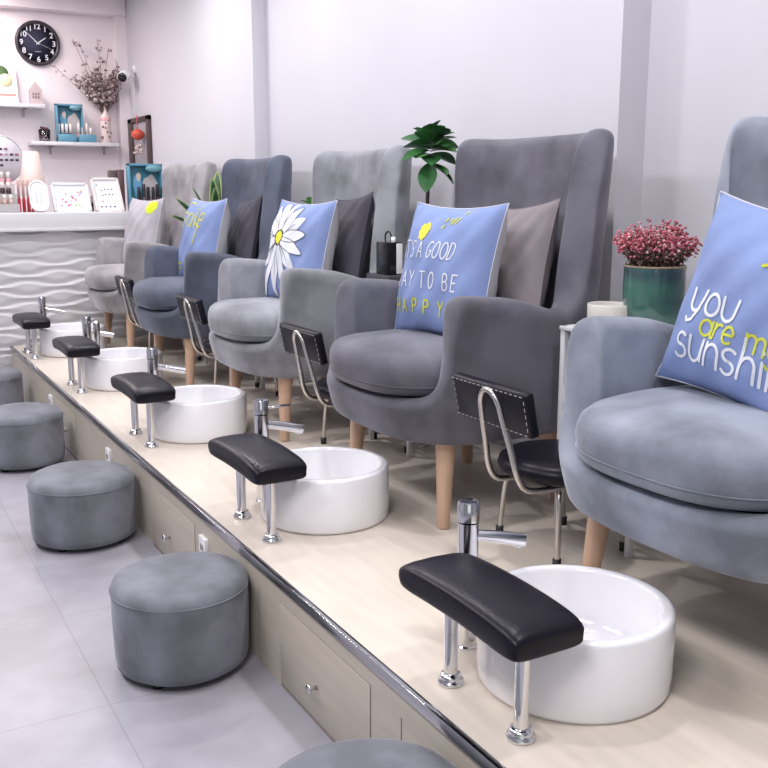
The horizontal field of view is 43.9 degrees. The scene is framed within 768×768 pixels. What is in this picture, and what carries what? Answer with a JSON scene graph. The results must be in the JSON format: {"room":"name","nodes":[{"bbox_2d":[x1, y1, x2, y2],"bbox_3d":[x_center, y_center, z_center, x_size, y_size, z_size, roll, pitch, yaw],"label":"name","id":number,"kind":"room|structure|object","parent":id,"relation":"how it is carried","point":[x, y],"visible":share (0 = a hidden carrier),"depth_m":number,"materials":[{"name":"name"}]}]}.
{"room":"salon","nodes":[
{"label":"salon","id":0,"kind":"room"},
{"bbox_2d":[0,8,119,211],"bbox_3d":[-4.698,-1.427,6.611,6.500,2.810,0.200,-6,13,-29],"label":"wall","id":1,"kind":"structure","parent":0,"point":[65,164],"depth_m":7.56,"materials":[{"name":"paint"}]},
{"bbox_2d":[0,102,44,116],"bbox_3d":[-3.127,-2.071,7.161,1.090,0.090,0.189,-6,13,-29],"label":"wall shelf","id":2,"kind":"object","parent":1,"relation":"attached to","point":[23,106],"visible":1,"depth_m":7.30,"materials":[{"name":"white paint"}]},
{"bbox_2d":[0,64,18,102],"bbox_3d":[-2.929,-2.288,7.262,0.255,0.296,0.060,-6,13,-29],"label":"greeting card","id":3,"kind":"object","parent":2,"relation":"on","point":[8,82],"visible":0.88,"depth_m":7.29,"materials":[{"name":"white paper"}]},
{"bbox_2d":[0,65,8,74],"bbox_3d":[-2.922,-2.364,7.260,0.124,0.122,0.024,-6,13,-29],"label":"print","id":4,"kind":"object","parent":3,"relation":"attached to","point":[4,69],"depth_m":7.27,"materials":[{"name":"green paper"}]},
{"bbox_2d":[0,74,12,86],"bbox_3d":[-2.887,-2.317,7.278,0.100,0.099,0.021,-6,13,-29],"label":"print","id":5,"kind":"object","parent":3,"relation":"attached to","point":[6,80],"depth_m":7.28,"materials":[{"name":"beige paper"}]},
{"bbox_2d":[0,93,15,96],"bbox_3d":[-2.922,-2.203,7.261,0.230,0.020,0.006,-6,13,-29],"label":"print","id":6,"kind":"object","parent":3,"relation":"attached to","point":[1,94],"depth_m":7.29,"materials":[{"name":"pink"}]},
{"bbox_2d":[29,82,42,103],"bbox_3d":[-2.692,-2.245,7.371,0.092,0.168,0.042,-6,13,-29],"label":"house ornament","id":7,"kind":"object","parent":2,"relation":"on","point":[35,92],"visible":0.97,"depth_m":7.36,"materials":[{"name":"pink wood"}]},
{"bbox_2d":[15,20,59,65],"bbox_3d":[-2.685,-2.641,7.393,0.334,0.334,0.036,-6,13,-29],"label":"wall clock","id":8,"kind":"object","parent":1,"relation":"attached to","point":[37,42],"visible":1,"depth_m":7.39,"materials":[{"name":"grey plastic"}]},
{"bbox_2d":[0,0,125,17],"bbox_3d":[-4.110,-2.769,6.487,4.665,0.130,0.130,-6,13,-29],"label":"trim","id":9,"kind":"structure","parent":1,"relation":"attached to","point":[101,8],"depth_m":7.39,"materials":[{"name":"paint"}]},
{"bbox_2d":[28,141,118,154],"bbox_3d":[-2.462,-1.873,7.585,0.670,0.090,0.189,-6,13,-29],"label":"wall shelf","id":10,"kind":"object","parent":1,"relation":"attached to","point":[50,144],"visible":1,"depth_m":7.51,"materials":[{"name":"white paint"}]},
{"bbox_2d":[38,126,49,140],"bbox_3d":[-2.648,-1.950,7.440,0.092,0.115,0.092,-6,13,-29],"label":"cup","id":11,"kind":"object","parent":10,"relation":"on","point":[44,132],"visible":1,"depth_m":7.41,"materials":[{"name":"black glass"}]},
{"bbox_2d":[58,134,75,141],"bbox_3d":[-2.486,-1.929,7.479,0.130,0.059,0.040,-6,13,-29],"label":"drawer box","id":12,"kind":"object","parent":10,"relation":"on","point":[61,137],"visible":1,"depth_m":7.46,"materials":[{"name":"blue"}]},
{"bbox_2d":[54,103,83,141],"bbox_3d":[-2.480,-2.055,7.520,0.205,0.290,0.067,-6,13,-29],"label":"display box","id":13,"kind":"object","parent":10,"relation":"on","point":[68,114],"visible":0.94,"depth_m":7.51,"materials":[{"name":"blue"}]},
{"bbox_2d":[78,134,96,141],"bbox_3d":[-2.348,-1.944,7.556,0.133,0.059,0.040,-6,13,-29],"label":"drawer box","id":14,"kind":"object","parent":10,"relation":"on","point":[81,137],"visible":1,"depth_m":7.54,"materials":[{"name":"blue"}]},
{"bbox_2d":[100,106,111,142],"bbox_3d":[-2.236,-2.080,7.656,0.088,0.285,0.089,-6,13,-29],"label":"bottle vase","id":15,"kind":"object","parent":10,"relation":"on","point":[105,120],"visible":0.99,"depth_m":7.63,"materials":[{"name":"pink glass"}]},
{"bbox_2d":[50,39,121,113],"bbox_3d":[-2.341,-2.424,7.516,0.555,0.580,0.222,-6,13,-27],"label":"dried flowers","id":16,"kind":"object","parent":15,"relation":"in","point":[100,94],"visible":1,"depth_m":7.56,"materials":[{"name":"brown plant"}]},
{"bbox_2d":[112,16,130,210],"bbox_3d":[-2.121,-1.618,7.888,0.085,2.680,0.100,-6,13,-29],"label":"trim","id":17,"kind":"structure","parent":1,"relation":"attached to","point":[118,22],"depth_m":7.70,"materials":[{"name":"paint"}]},
{"bbox_2d":[0,448,331,767],"bbox_3d":[-2.040,0.904,2.403,6.600,0.100,10.800,-6,13,-29],"label":"floor","id":18,"kind":"structure","parent":0,"point":[66,701],"depth_m":2.55,"materials":[{"name":"tile"}]},
{"bbox_2d":[0,367,23,404],"bbox_3d":[-2.345,0.056,5.655,0.395,0.279,0.395,-6,13,-29],"label":"ottoman","id":19,"kind":"object","parent":18,"relation":"on","point":[11,379],"visible":0.74,"depth_m":5.58,"materials":[{"name":"fabric"}]},
{"bbox_2d":[0,402,64,472],"bbox_3d":[-1.769,0.254,4.669,0.395,0.279,0.395,-6,13,-29],"label":"ottoman","id":20,"kind":"object","parent":18,"relation":"on","point":[31,433],"visible":1,"depth_m":4.52,"materials":[{"name":"fabric"}]},
{"bbox_2d":[0,211,153,366],"bbox_3d":[-3.130,-0.494,6.114,3.765,1.176,0.515,-6,13,-29],"label":"reception counter","id":21,"kind":"object","parent":18,"relation":"on","point":[48,254],"depth_m":6.36,"materials":[{"name":"white paint"}]},
{"bbox_2d":[0,184,19,212],"bbox_3d":[-2.563,-1.232,6.326,0.240,0.185,0.220,-6,13,-29],"label":"rack","id":22,"kind":"object","parent":21,"relation":"on","point":[4,208],"visible":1,"depth_m":6.30,"materials":[{"name":"white plastic"}]},
{"bbox_2d":[0,182,4,193],"bbox_3d":[-2.535,-1.302,6.333,0.033,0.078,0.033,-6,13,-29],"label":"bottle","id":23,"kind":"object","parent":22,"relation":"on","point":[2,190],"visible":1,"depth_m":6.32,"materials":[{"name":"grey plastic"}]},
{"bbox_2d":[0,172,4,183],"bbox_3d":[-2.562,-1.382,6.396,0.030,0.080,0.030,-6,13,-29],"label":"bottle","id":24,"kind":"object","parent":22,"relation":"on","point":[1,173],"visible":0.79,"depth_m":6.39,"materials":[{"name":"pink glass"}]},
{"bbox_2d":[6,172,10,183],"bbox_3d":[-2.527,-1.386,6.415,0.030,0.080,0.030,-6,13,-29],"label":"bottle","id":25,"kind":"object","parent":22,"relation":"on","point":[8,179],"visible":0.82,"depth_m":6.41,"materials":[{"name":"pink"}]},
{"bbox_2d":[6,182,11,193],"bbox_3d":[-2.501,-1.306,6.353,0.033,0.078,0.033,-6,13,-29],"label":"bottle","id":26,"kind":"object","parent":22,"relation":"on","point":[8,190],"visible":1,"depth_m":6.34,"materials":[{"name":"grey plastic"}]},
{"bbox_2d":[9,195,13,203],"bbox_3d":[-2.466,-1.222,6.308,0.029,0.060,0.029,-6,13,-29],"label":"bottle","id":27,"kind":"object","parent":22,"relation":"on","point":[11,201],"visible":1,"depth_m":6.30,"materials":[{"name":"pink glass"}]},
{"bbox_2d":[0,135,21,183],"bbox_3d":[-2.594,-1.420,6.446,0.324,0.507,0.060,-6,13,-29],"label":"display board","id":28,"kind":"object","parent":21,"relation":"on","point":[10,152],"visible":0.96,"depth_m":6.46,"materials":[{"name":"grey"}]},
{"bbox_2d":[16,180,21,211],"bbox_3d":[-2.467,-1.270,6.444,0.023,0.215,0.023,-6,13,-29],"label":"bottle","id":29,"kind":"object","parent":21,"relation":"on","point":[17,181],"visible":0.79,"depth_m":6.43,"materials":[{"name":"red plastic"}]},
{"bbox_2d":[21,180,25,211],"bbox_3d":[-2.441,-1.273,6.459,0.023,0.215,0.023,-6,13,-29],"label":"bottle","id":30,"kind":"object","parent":21,"relation":"on","point":[22,181],"visible":0.92,"depth_m":6.45,"materials":[{"name":"red"}]},
{"bbox_2d":[26,180,30,211],"bbox_3d":[-2.415,-1.276,6.473,0.023,0.215,0.023,-6,13,-29],"label":"bottle","id":31,"kind":"object","parent":21,"relation":"on","point":[27,183],"visible":0.77,"depth_m":6.47,"materials":[{"name":"red"}]},
{"bbox_2d":[19,151,44,211],"bbox_3d":[-2.420,-1.392,6.564,0.176,0.405,0.176,-6,13,-29],"label":"table lamp","id":32,"kind":"object","parent":21,"relation":"on","point":[31,168],"visible":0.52,"depth_m":6.49,"materials":[{"name":"white fabric"}]},
{"bbox_2d":[28,180,49,211],"bbox_3d":[-2.308,-1.256,6.378,0.124,0.212,0.095,-6,13,-29],"label":"oval tray","id":33,"kind":"object","parent":21,"relation":"on","point":[37,189],"visible":0.98,"depth_m":6.38,"materials":[{"name":"white paint"}]},
{"bbox_2d":[0,211,127,228],"bbox_3d":[-3.134,-1.020,6.014,3.765,0.105,0.500,-6,13,-29],"label":"countertop","id":34,"kind":"structure","parent":21,"relation":"on","point":[47,219],"depth_m":6.30,"materials":[{"name":"white paint"}]},
{"bbox_2d":[49,182,92,211],"bbox_3d":[-2.144,-1.275,6.534,0.250,0.206,0.135,-6,13,-29],"label":"board","id":35,"kind":"object","parent":21,"relation":"on","point":[66,197],"visible":0.91,"depth_m":6.53,"materials":[{"name":"white paint"}]},
{"bbox_2d":[89,177,124,211],"bbox_3d":[-1.929,-1.316,6.652,0.195,0.243,0.178,-6,13,-29],"label":"board","id":36,"kind":"object","parent":21,"relation":"on","point":[107,196],"visible":0.95,"depth_m":6.65,"materials":[{"name":"grey"}]},
{"bbox_2d":[107,170,115,177],"bbox_3d":[-1.938,-1.381,6.816,0.048,0.284,0.050,-6,13,-29],"label":"box","id":37,"kind":"object","parent":21,"relation":"on","point":[111,173],"visible":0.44,"depth_m":6.77,"materials":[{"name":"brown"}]},
{"bbox_2d":[116,170,125,210],"bbox_3d":[-1.889,-1.389,6.843,0.048,0.289,0.050,-6,13,-29],"label":"box","id":38,"kind":"object","parent":21,"relation":"on","point":[119,173],"visible":0.6,"depth_m":6.81,"materials":[{"name":"grey"}]},
{"bbox_2d":[137,187,140,199],"bbox_3d":[-1.730,-1.308,6.745,0.033,0.170,0.033,-6,13,-29],"label":"bottle","id":39,"kind":"object","parent":21,"relation":"on","point":[138,188],"visible":0.54,"depth_m":6.73,"materials":[{"name":"grey plastic"}]},
{"bbox_2d":[126,163,162,208],"bbox_3d":[-1.710,-1.407,6.829,0.245,0.330,0.067,-6,13,-29],"label":"display box","id":40,"kind":"object","parent":21,"relation":"on","point":[150,175],"visible":0.59,"depth_m":6.82,"materials":[{"name":"blue cardboard"}]},
{"bbox_2d":[142,184,146,200],"bbox_3d":[-1.697,-1.319,6.751,0.033,0.190,0.033,-6,13,-29],"label":"bottle","id":41,"kind":"object","parent":21,"relation":"on","point":[143,185],"visible":0.66,"depth_m":6.74,"materials":[{"name":"grey plastic"}]},
{"bbox_2d":[146,187,150,200],"bbox_3d":[-1.673,-1.314,6.777,0.033,0.170,0.033,-6,13,-29],"label":"bottle","id":42,"kind":"object","parent":21,"relation":"on","point":[147,188],"visible":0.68,"depth_m":6.76,"materials":[{"name":"grey plastic"}]},
{"bbox_2d":[151,187,154,200],"bbox_3d":[-1.639,-1.315,6.785,0.033,0.170,0.033,-6,13,-29],"label":"bottle","id":43,"kind":"object","parent":21,"relation":"on","point":[152,188],"visible":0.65,"depth_m":6.77,"materials":[{"name":"grey plastic"}]},
{"bbox_2d":[155,184,159,199],"bbox_3d":[-1.615,-1.330,6.807,0.033,0.190,0.033,-6,13,-29],"label":"bottle","id":44,"kind":"object","parent":21,"relation":"on","point":[156,185],"visible":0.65,"depth_m":6.79,"materials":[{"name":"grey plastic"}]},
{"bbox_2d":[26,460,135,552],"bbox_3d":[-1.155,0.461,3.663,0.399,0.271,0.399,-6,13,-29],"label":"ottoman","id":45,"kind":"object","parent":18,"relation":"on","point":[81,504],"visible":1,"depth_m":3.51,"materials":[{"name":"fabric"}]},
{"bbox_2d":[108,551,248,689],"bbox_3d":[-0.571,0.654,2.684,0.383,0.279,0.383,-6,13,-29],"label":"ottoman","id":46,"kind":"object","parent":18,"relation":"on","point":[179,619],"visible":1,"depth_m":2.54,"materials":[{"name":"fabric"}]},
{"bbox_2d":[279,738,456,767],"bbox_3d":[-0.032,0.850,1.722,0.395,0.274,0.395,-6,13,-29],"label":"ottoman","id":47,"kind":"object","parent":18,"relation":"on","point":[362,752],"visible":1,"depth_m":1.79,"materials":[{"name":"fabric"}]},
{"bbox_2d":[10,336,767,767],"bbox_3d":[-0.125,0.460,3.562,1.340,0.313,7.240,-6,13,-29],"label":"raised platform","id":48,"kind":"object","parent":18,"relation":"on","point":[332,619],"visible":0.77,"depth_m":2.49,"materials":[{"name":"brown wood"}]},
{"bbox_2d":[12,312,49,359],"bbox_3d":[-2.186,-0.306,5.927,0.169,0.261,0.404,-6,13,-29],"label":"footrest","id":49,"kind":"object","parent":48,"relation":"on","point":[27,321],"visible":1,"depth_m":5.80,"materials":[{"name":"black leather"}]},
{"bbox_2d":[48,394,52,404],"bbox_3d":[-1.812,0.091,5.186,0.014,0.065,0.064,-6,13,-29],"label":"wall socket","id":50,"kind":"object","parent":48,"relation":"attached to","point":[50,396],"depth_m":5.16,"materials":[{"name":"white plastic"}]},
{"bbox_2d":[38,296,65,315],"bbox_3d":[-2.152,-0.401,6.198,0.167,0.341,0.052,-5,12,-23],"label":"faucet","id":51,"kind":"object","parent":48,"relation":"on","point":[43,309],"visible":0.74,"depth_m":6.14,"materials":[{"name":"silver metal"}]},
{"bbox_2d":[39,322,106,357],"bbox_3d":[-1.967,-0.282,6.042,0.404,0.169,0.404,-6,13,-29],"label":"basin","id":52,"kind":"object","parent":48,"relation":"on","point":[46,335],"visible":0.44,"depth_m":5.89,"materials":[{"name":"white ceramic"}]},
{"bbox_2d":[52,336,99,393],"bbox_3d":[-1.593,-0.108,4.944,0.169,0.261,0.404,-6,13,-29],"label":"footrest","id":53,"kind":"object","parent":48,"relation":"on","point":[78,347],"visible":1,"depth_m":4.82,"materials":[{"name":"black leather"}]},
{"bbox_2d":[93,321,99,345],"bbox_3d":[-1.556,-0.186,5.190,0.040,0.317,0.039,-6,13,-29],"label":"shower","id":54,"kind":"object","parent":48,"relation":"on","point":[96,325],"visible":0.58,"depth_m":5.16,"materials":[{"name":"silver metal"}]},
{"bbox_2d":[81,316,113,338],"bbox_3d":[-1.561,-0.204,5.220,0.167,0.341,0.052,-5,12,-23],"label":"faucet","id":55,"kind":"object","parent":48,"relation":"on","point":[87,331],"visible":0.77,"depth_m":5.17,"materials":[{"name":"silver metal"}]},
{"bbox_2d":[105,447,111,461],"bbox_3d":[-1.185,0.309,4.103,0.014,0.065,0.064,-6,13,-29],"label":"wall socket","id":56,"kind":"object","parent":48,"relation":"attached to","point":[108,450],"depth_m":4.08,"materials":[{"name":"white plastic"}]},
{"bbox_2d":[83,347,162,390],"bbox_3d":[-1.378,-0.083,5.050,0.404,0.169,0.404,-6,13,-29],"label":"basin","id":57,"kind":"object","parent":48,"relation":"on","point":[99,370],"visible":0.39,"depth_m":4.88,"materials":[{"name":"white ceramic"}]},
{"bbox_2d":[111,372,175,447],"bbox_3d":[-0.989,0.099,3.916,0.169,0.261,0.404,-6,13,-29],"label":"footrest","id":58,"kind":"object","parent":48,"relation":"on","point":[147,388],"visible":1,"depth_m":3.79,"materials":[{"name":"black leather"}]},
{"bbox_2d":[84,161,216,349],"bbox_3d":[-1.519,-0.826,6.169,0.803,1.192,0.789,-6,13,-29],"label":"wingback armchair","id":59,"kind":"object","parent":48,"relation":"on","point":[178,180],"visible":0.57,"depth_m":5.94,"materials":[{"name":"grey fabric"}]},
{"bbox_2d":[84,263,123,290],"bbox_3d":[-1.600,-0.702,6.145,0.609,0.143,0.607,-6,13,-29],"label":"seat cushion","id":60,"kind":"object","parent":59,"relation":"on","point":[99,277],"depth_m":5.88,"materials":[{"name":"grey fabric"}]},
{"bbox_2d":[122,198,163,262],"bbox_3d":[-1.555,-0.980,6.177,0.196,0.442,0.457,-11,15,-42],"label":"throw pillow","id":61,"kind":"object","parent":59,"relation":"on","point":[145,220],"visible":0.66,"depth_m":6.05,"materials":[{"name":"grey fabric"}]},
{"bbox_2d":[146,201,157,213],"bbox_3d":[-1.468,-1.115,6.022,0.034,0.087,0.097,6,5,-41],"label":"print","id":62,"kind":"object","parent":61,"relation":"attached to","point":[152,206],"depth_m":6.01,"materials":[{"name":"yellow fabric"}]},
{"bbox_2d":[168,202,190,246],"bbox_3d":[-1.306,-0.972,6.172,0.160,0.436,0.448,-5,12,-23],"label":"cushion","id":63,"kind":"object","parent":59,"relation":"on","point":[176,229],"visible":0.34,"depth_m":6.07,"materials":[{"name":"grey fabric"}]},
{"bbox_2d":[114,275,201,360],"bbox_3d":[-1.355,-0.393,5.723,0.452,0.513,0.388,-6,13,-29],"label":"chair","id":64,"kind":"object","parent":48,"relation":"on","point":[124,285],"visible":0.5,"depth_m":5.59,"materials":[{"name":"black leather"}]},
{"bbox_2d":[146,347,185,375],"bbox_3d":[-0.951,0.004,4.182,0.167,0.341,0.052,-5,12,-23],"label":"faucet","id":65,"kind":"object","parent":48,"relation":"on","point":[153,366],"visible":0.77,"depth_m":4.13,"materials":[{"name":"silver metal"}]},
{"bbox_2d":[153,384,246,443],"bbox_3d":[-0.782,0.123,4.031,0.404,0.169,0.404,-6,13,-29],"label":"basin","id":66,"kind":"object","parent":48,"relation":"on","point":[202,413],"visible":0.9,"depth_m":3.87,"materials":[{"name":"white ceramic"}]},
{"bbox_2d":[198,534,208,551],"bbox_3d":[-0.578,0.520,3.054,0.014,0.065,0.064,-6,13,-29],"label":"wall socket","id":67,"kind":"object","parent":48,"relation":"attached to","point":[203,538],"depth_m":3.04,"materials":[{"name":"white plastic"}]},
{"bbox_2d":[133,155,291,384],"bbox_3d":[-0.951,-0.629,5.189,0.803,1.192,0.789,-6,13,-29],"label":"wingback armchair","id":68,"kind":"object","parent":48,"relation":"on","point":[154,296],"visible":0.64,"depth_m":4.92,"materials":[{"name":"fabric"}]},
{"bbox_2d":[133,276,183,310],"bbox_3d":[-1.033,-0.504,5.165,0.609,0.143,0.607,-6,13,-29],"label":"seat cushion","id":69,"kind":"object","parent":68,"relation":"on","point":[152,293],"depth_m":4.91,"materials":[{"name":"fabric"}]},
{"bbox_2d":[178,198,230,275],"bbox_3d":[-0.984,-0.785,5.209,0.223,0.450,0.469,-9,14,-37],"label":"throw pillow","id":70,"kind":"object","parent":68,"relation":"on","point":[206,225],"visible":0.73,"depth_m":5.06,"materials":[{"name":"blue fabric"}]},
{"bbox_2d":[228,194,262,258],"bbox_3d":[-0.751,-0.813,5.205,0.161,0.436,0.449,-5,12,-22],"label":"cushion","id":71,"kind":"object","parent":68,"relation":"on","point":[245,230],"visible":0.67,"depth_m":5.07,"materials":[{"name":"grey fabric"}]},
{"bbox_2d":[176,293,277,395],"bbox_3d":[-0.768,-0.189,4.708,0.452,0.513,0.388,-6,13,-29],"label":"chair","id":72,"kind":"object","parent":48,"relation":"on","point":[190,308],"visible":0.48,"depth_m":4.58,"materials":[{"name":"black leather"}]},
{"bbox_2d":[208,433,306,543],"bbox_3d":[-0.387,0.306,2.887,0.169,0.261,0.404,-6,13,-29],"label":"footrest","id":73,"kind":"object","parent":48,"relation":"on","point":[259,459],"visible":1,"depth_m":2.77,"materials":[{"name":"black leather"}]},
{"bbox_2d":[253,398,303,502],"bbox_3d":[-0.346,0.213,3.146,0.167,0.341,0.052,-5,12,-23],"label":"faucet","id":74,"kind":"object","parent":48,"relation":"on","point":[262,424],"visible":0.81,"depth_m":3.10,"materials":[{"name":"silver metal"}]},
{"bbox_2d":[260,376,319,389],"bbox_3d":[-0.415,-0.261,4.809,0.334,0.615,0.328,-6,13,-29],"label":"shelf","id":75,"kind":"object","parent":48,"relation":"on","point":[262,379],"visible":0.02,"depth_m":4.78,"materials":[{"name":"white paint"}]},
{"bbox_2d":[301,197,311,203],"bbox_3d":[-0.374,-0.764,4.795,0.100,0.375,0.112,-2,12,-9],"label":"sprig","id":76,"kind":"object","parent":75,"relation":"on","point":[309,199],"visible":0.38,"depth_m":4.74,"materials":[{"name":"green plant"}]},
{"bbox_2d":[208,145,411,440],"bbox_3d":[-0.354,-0.421,4.157,0.803,1.192,0.789,-6,13,-29],"label":"wingback armchair","id":77,"kind":"object","parent":48,"relation":"on","point":[245,336],"visible":0.67,"depth_m":3.89,"materials":[{"name":"grey fabric"}]},
{"bbox_2d":[208,297,279,341],"bbox_3d":[-0.436,-0.297,4.133,0.609,0.143,0.607,-6,13,-29],"label":"seat cushion","id":78,"kind":"object","parent":77,"relation":"on","point":[231,319],"depth_m":3.89,"materials":[{"name":"grey fabric"}]},
{"bbox_2d":[265,200,338,297],"bbox_3d":[-0.362,-0.570,4.140,0.220,0.450,0.468,-9,15,-39],"label":"throw pillow","id":79,"kind":"object","parent":77,"relation":"on","point":[302,235],"visible":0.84,"depth_m":4.02,"materials":[{"name":"blue fabric"}]},
{"bbox_2d":[332,191,374,277],"bbox_3d":[-0.157,-0.621,4.175,0.166,0.435,0.448,-4,12,-21],"label":"cushion","id":80,"kind":"object","parent":77,"relation":"on","point":[353,243],"visible":0.59,"depth_m":4.03,"materials":[{"name":"grey fabric"}]},
{"bbox_2d":[260,446,388,534],"bbox_3d":[-0.187,0.329,3.007,0.404,0.169,0.404,-6,13,-29],"label":"basin","id":81,"kind":"object","parent":48,"relation":"on","point":[342,490],"visible":0.87,"depth_m":2.85,"materials":[{"name":"white ceramic"}]},
{"bbox_2d":[279,322,405,452],"bbox_3d":[-0.146,0.019,3.674,0.452,0.513,0.388,-6,13,-29],"label":"chair","id":82,"kind":"object","parent":48,"relation":"on","point":[307,344],"visible":0.51,"depth_m":3.53,"materials":[{"name":"black leather"}]},
{"bbox_2d":[368,428,477,456],"bbox_3d":[0.157,-0.062,3.819,0.334,0.615,0.328,-6,13,-29],"label":"shelf","id":83,"kind":"object","parent":48,"relation":"on","point":[370,432],"visible":0.04,"depth_m":3.67,"materials":[{"name":"white paint"}]},
{"bbox_2d":[366,273,401,280],"bbox_3d":[0.043,-0.398,3.750,0.160,0.069,0.180,-6,13,-29],"label":"storage box","id":84,"kind":"object","parent":83,"relation":"on","point":[368,275],"visible":0.2,"depth_m":3.67,"materials":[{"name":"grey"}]},
{"bbox_2d":[376,231,402,274],"bbox_3d":[0.022,-0.512,3.713,0.070,0.168,0.094,-6,13,-29],"label":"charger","id":85,"kind":"object","parent":84,"relation":"on","point":[389,254],"visible":0.98,"depth_m":3.69,"materials":[{"name":"black plastic"}]},
{"bbox_2d":[401,120,457,203],"bbox_3d":[0.180,-0.701,3.763,0.228,0.659,0.236,0,11,-1],"label":"potted tree","id":86,"kind":"object","parent":83,"relation":"on","point":[430,136],"visible":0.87,"depth_m":3.69,"materials":[{"name":"green plant"}]},
{"bbox_2d":[417,443,483,452],"bbox_3d":[0.215,0.231,3.874,0.206,0.014,0.464,-6,13,-29],"label":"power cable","id":87,"kind":"object","parent":48,"relation":"on","point":[418,444],"visible":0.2,"depth_m":3.77,"materials":[{"name":"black plastic"}]},
{"bbox_2d":[327,128,613,528],"bbox_3d":[0.234,-0.216,3.139,0.803,1.192,0.789,-6,13,-29],"label":"wingback armchair","id":88,"kind":"object","parent":48,"relation":"on","point":[382,378],"visible":0.81,"depth_m":2.88,"materials":[{"name":"grey fabric"}]},
{"bbox_2d":[329,329,442,396],"bbox_3d":[0.151,-0.093,3.118,0.609,0.143,0.607,-6,13,-29],"label":"seat cushion","id":89,"kind":"object","parent":88,"relation":"on","point":[370,362],"depth_m":2.89,"materials":[{"name":"grey fabric"}]},
{"bbox_2d":[394,202,508,335],"bbox_3d":[0.217,-0.369,3.143,0.224,0.451,0.463,-8,14,-35],"label":"throw pillow","id":90,"kind":"object","parent":88,"relation":"on","point":[450,253],"visible":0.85,"depth_m":3.05,"materials":[{"name":"blue fabric"}]},
{"bbox_2d":[496,198,560,306],"bbox_3d":[0.436,-0.395,3.156,0.165,0.435,0.449,-4,12,-21],"label":"cushion","id":91,"kind":"object","parent":88,"relation":"on","point":[527,258],"visible":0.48,"depth_m":3.01,"materials":[{"name":"beige fabric"}]},
{"bbox_2d":[399,553,583,745],"bbox_3d":[0.197,0.509,1.878,0.169,0.261,0.404,-6,13,-29],"label":"footrest","id":92,"kind":"object","parent":48,"relation":"on","point":[514,618],"visible":1,"depth_m":1.77,"materials":[{"name":"black leather"}]},
{"bbox_2d":[457,497,526,649],"bbox_3d":[0.238,0.416,2.137,0.167,0.341,0.052,-5,12,-23],"label":"faucet","id":93,"kind":"object","parent":48,"relation":"on","point":[470,535],"visible":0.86,"depth_m":2.09,"materials":[{"name":"silver metal"}]},
{"bbox_2d":[452,372,624,563],"bbox_3d":[0.444,0.224,2.655,0.452,0.513,0.388,-6,13,-29],"label":"chair","id":94,"kind":"object","parent":48,"relation":"on","point":[507,408],"visible":0.75,"depth_m":2.54,"materials":[{"name":"black leather"}]},
{"bbox_2d":[476,564,675,724],"bbox_3d":[0.397,0.532,1.998,0.404,0.169,0.404,-6,13,-29],"label":"basin","id":95,"kind":"object","parent":48,"relation":"on","point":[621,670],"visible":0.81,"depth_m":1.85,"materials":[{"name":"white ceramic"}]},
{"bbox_2d":[554,324,632,557],"bbox_3d":[0.742,0.141,2.809,0.334,0.615,0.328,-6,13,-29],"label":"side table","id":96,"kind":"object","parent":48,"relation":"on","point":[564,339],"visible":0.04,"depth_m":2.81,"materials":[{"name":"white paint"}]},
{"bbox_2d":[587,301,626,316],"bbox_3d":[0.662,-0.204,2.799,0.132,0.065,0.132,-6,13,-29],"label":"ceramic cup","id":97,"kind":"object","parent":96,"relation":"on","point":[596,308],"visible":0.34,"depth_m":2.75,"materials":[{"name":"white ceramic"}]},
{"bbox_2d":[612,219,702,325],"bbox_3d":[0.775,-0.321,2.743,0.248,0.303,0.245,8,14,34],"label":"potted plant","id":98,"kind":"object","parent":96,"relation":"on","point":[654,287],"visible":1,"depth_m":2.68,"materials":[{"name":"green ceramic"}]},
{"bbox_2d":[559,116,767,583],"bbox_3d":[0.847,-0.012,2.125,0.803,1.192,0.789,-6,13,-29],"label":"wingback armchair","id":99,"kind":"object","parent":48,"relation":"on","point":[679,470],"visible":0.84,"depth_m":2.01,"materials":[{"name":"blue fabric"}]},
{"bbox_2d":[575,385,767,511],"bbox_3d":[0.765,0.112,2.101,0.609,0.143,0.607,-6,13,-29],"label":"seat cushion","id":100,"kind":"object","parent":99,"relation":"on","point":[690,447],"depth_m":1.93,"materials":[{"name":"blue fabric"}]},
{"bbox_2d":[655,191,767,411],"bbox_3d":[0.842,-0.163,2.101,0.228,0.516,0.522,-5,13,-25],"label":"throw pillow","id":101,"kind":"object","parent":99,"relation":"on","point":[718,344],"visible":0.98,"depth_m":2.10,"materials":[{"name":"blue fabric"}]},
{"bbox_3d":[-0.993,-0.462,5.806,0.334,0.615,0.328,-6,13,-29],"label":"shelf","id":102,"kind":"object","parent":48,"relation":"on","visible":0},
{"bbox_2d":[171,171,221,221],"bbox_3d":[-1.071,-1.022,5.741,0.274,0.509,0.351,10,15,41],"label":"snake plant","id":103,"kind":"object","parent":102,"relation":"on","point":[215,189],"visible":0.3,"depth_m":5.68,"materials":[{"name":"green plant"}]},
{"bbox_2d":[125,0,767,446],"bbox_3d":[0.649,-0.801,3.498,0.330,2.810,10.600,-6,13,-29],"label":"wall","id":104,"kind":"structure","parent":0,"point":[218,81],"depth_m":3.82,"materials":[{"name":"paint"}]},
{"bbox_2d":[117,65,135,81],"bbox_3d":[-2.009,-2.424,7.452,0.101,0.148,0.212,3,12,17],"label":"security camera","id":105,"kind":"object","parent":104,"relation":"attached to","point":[125,74],"visible":1,"depth_m":7.38,"materials":[{"name":"white plastic"}]},
{"bbox_2d":[131,115,143,153],"bbox_3d":[-1.909,-1.929,7.394,0.100,0.296,0.210,-2,12,-11],"label":"ornament","id":106,"kind":"object","parent":104,"relation":"hanging from","point":[137,134],"visible":1,"depth_m":7.37,"materials":[{"name":"red"}]},
{"bbox_2d":[127,115,152,163],"bbox_3d":[-1.928,-1.873,7.543,0.030,0.455,0.570,-6,13,-29],"label":"wall frame","id":107,"kind":"object","parent":104,"relation":"attached to","point":[144,122],"visible":0.53,"depth_m":7.48,"materials":[{"name":"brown wood"}]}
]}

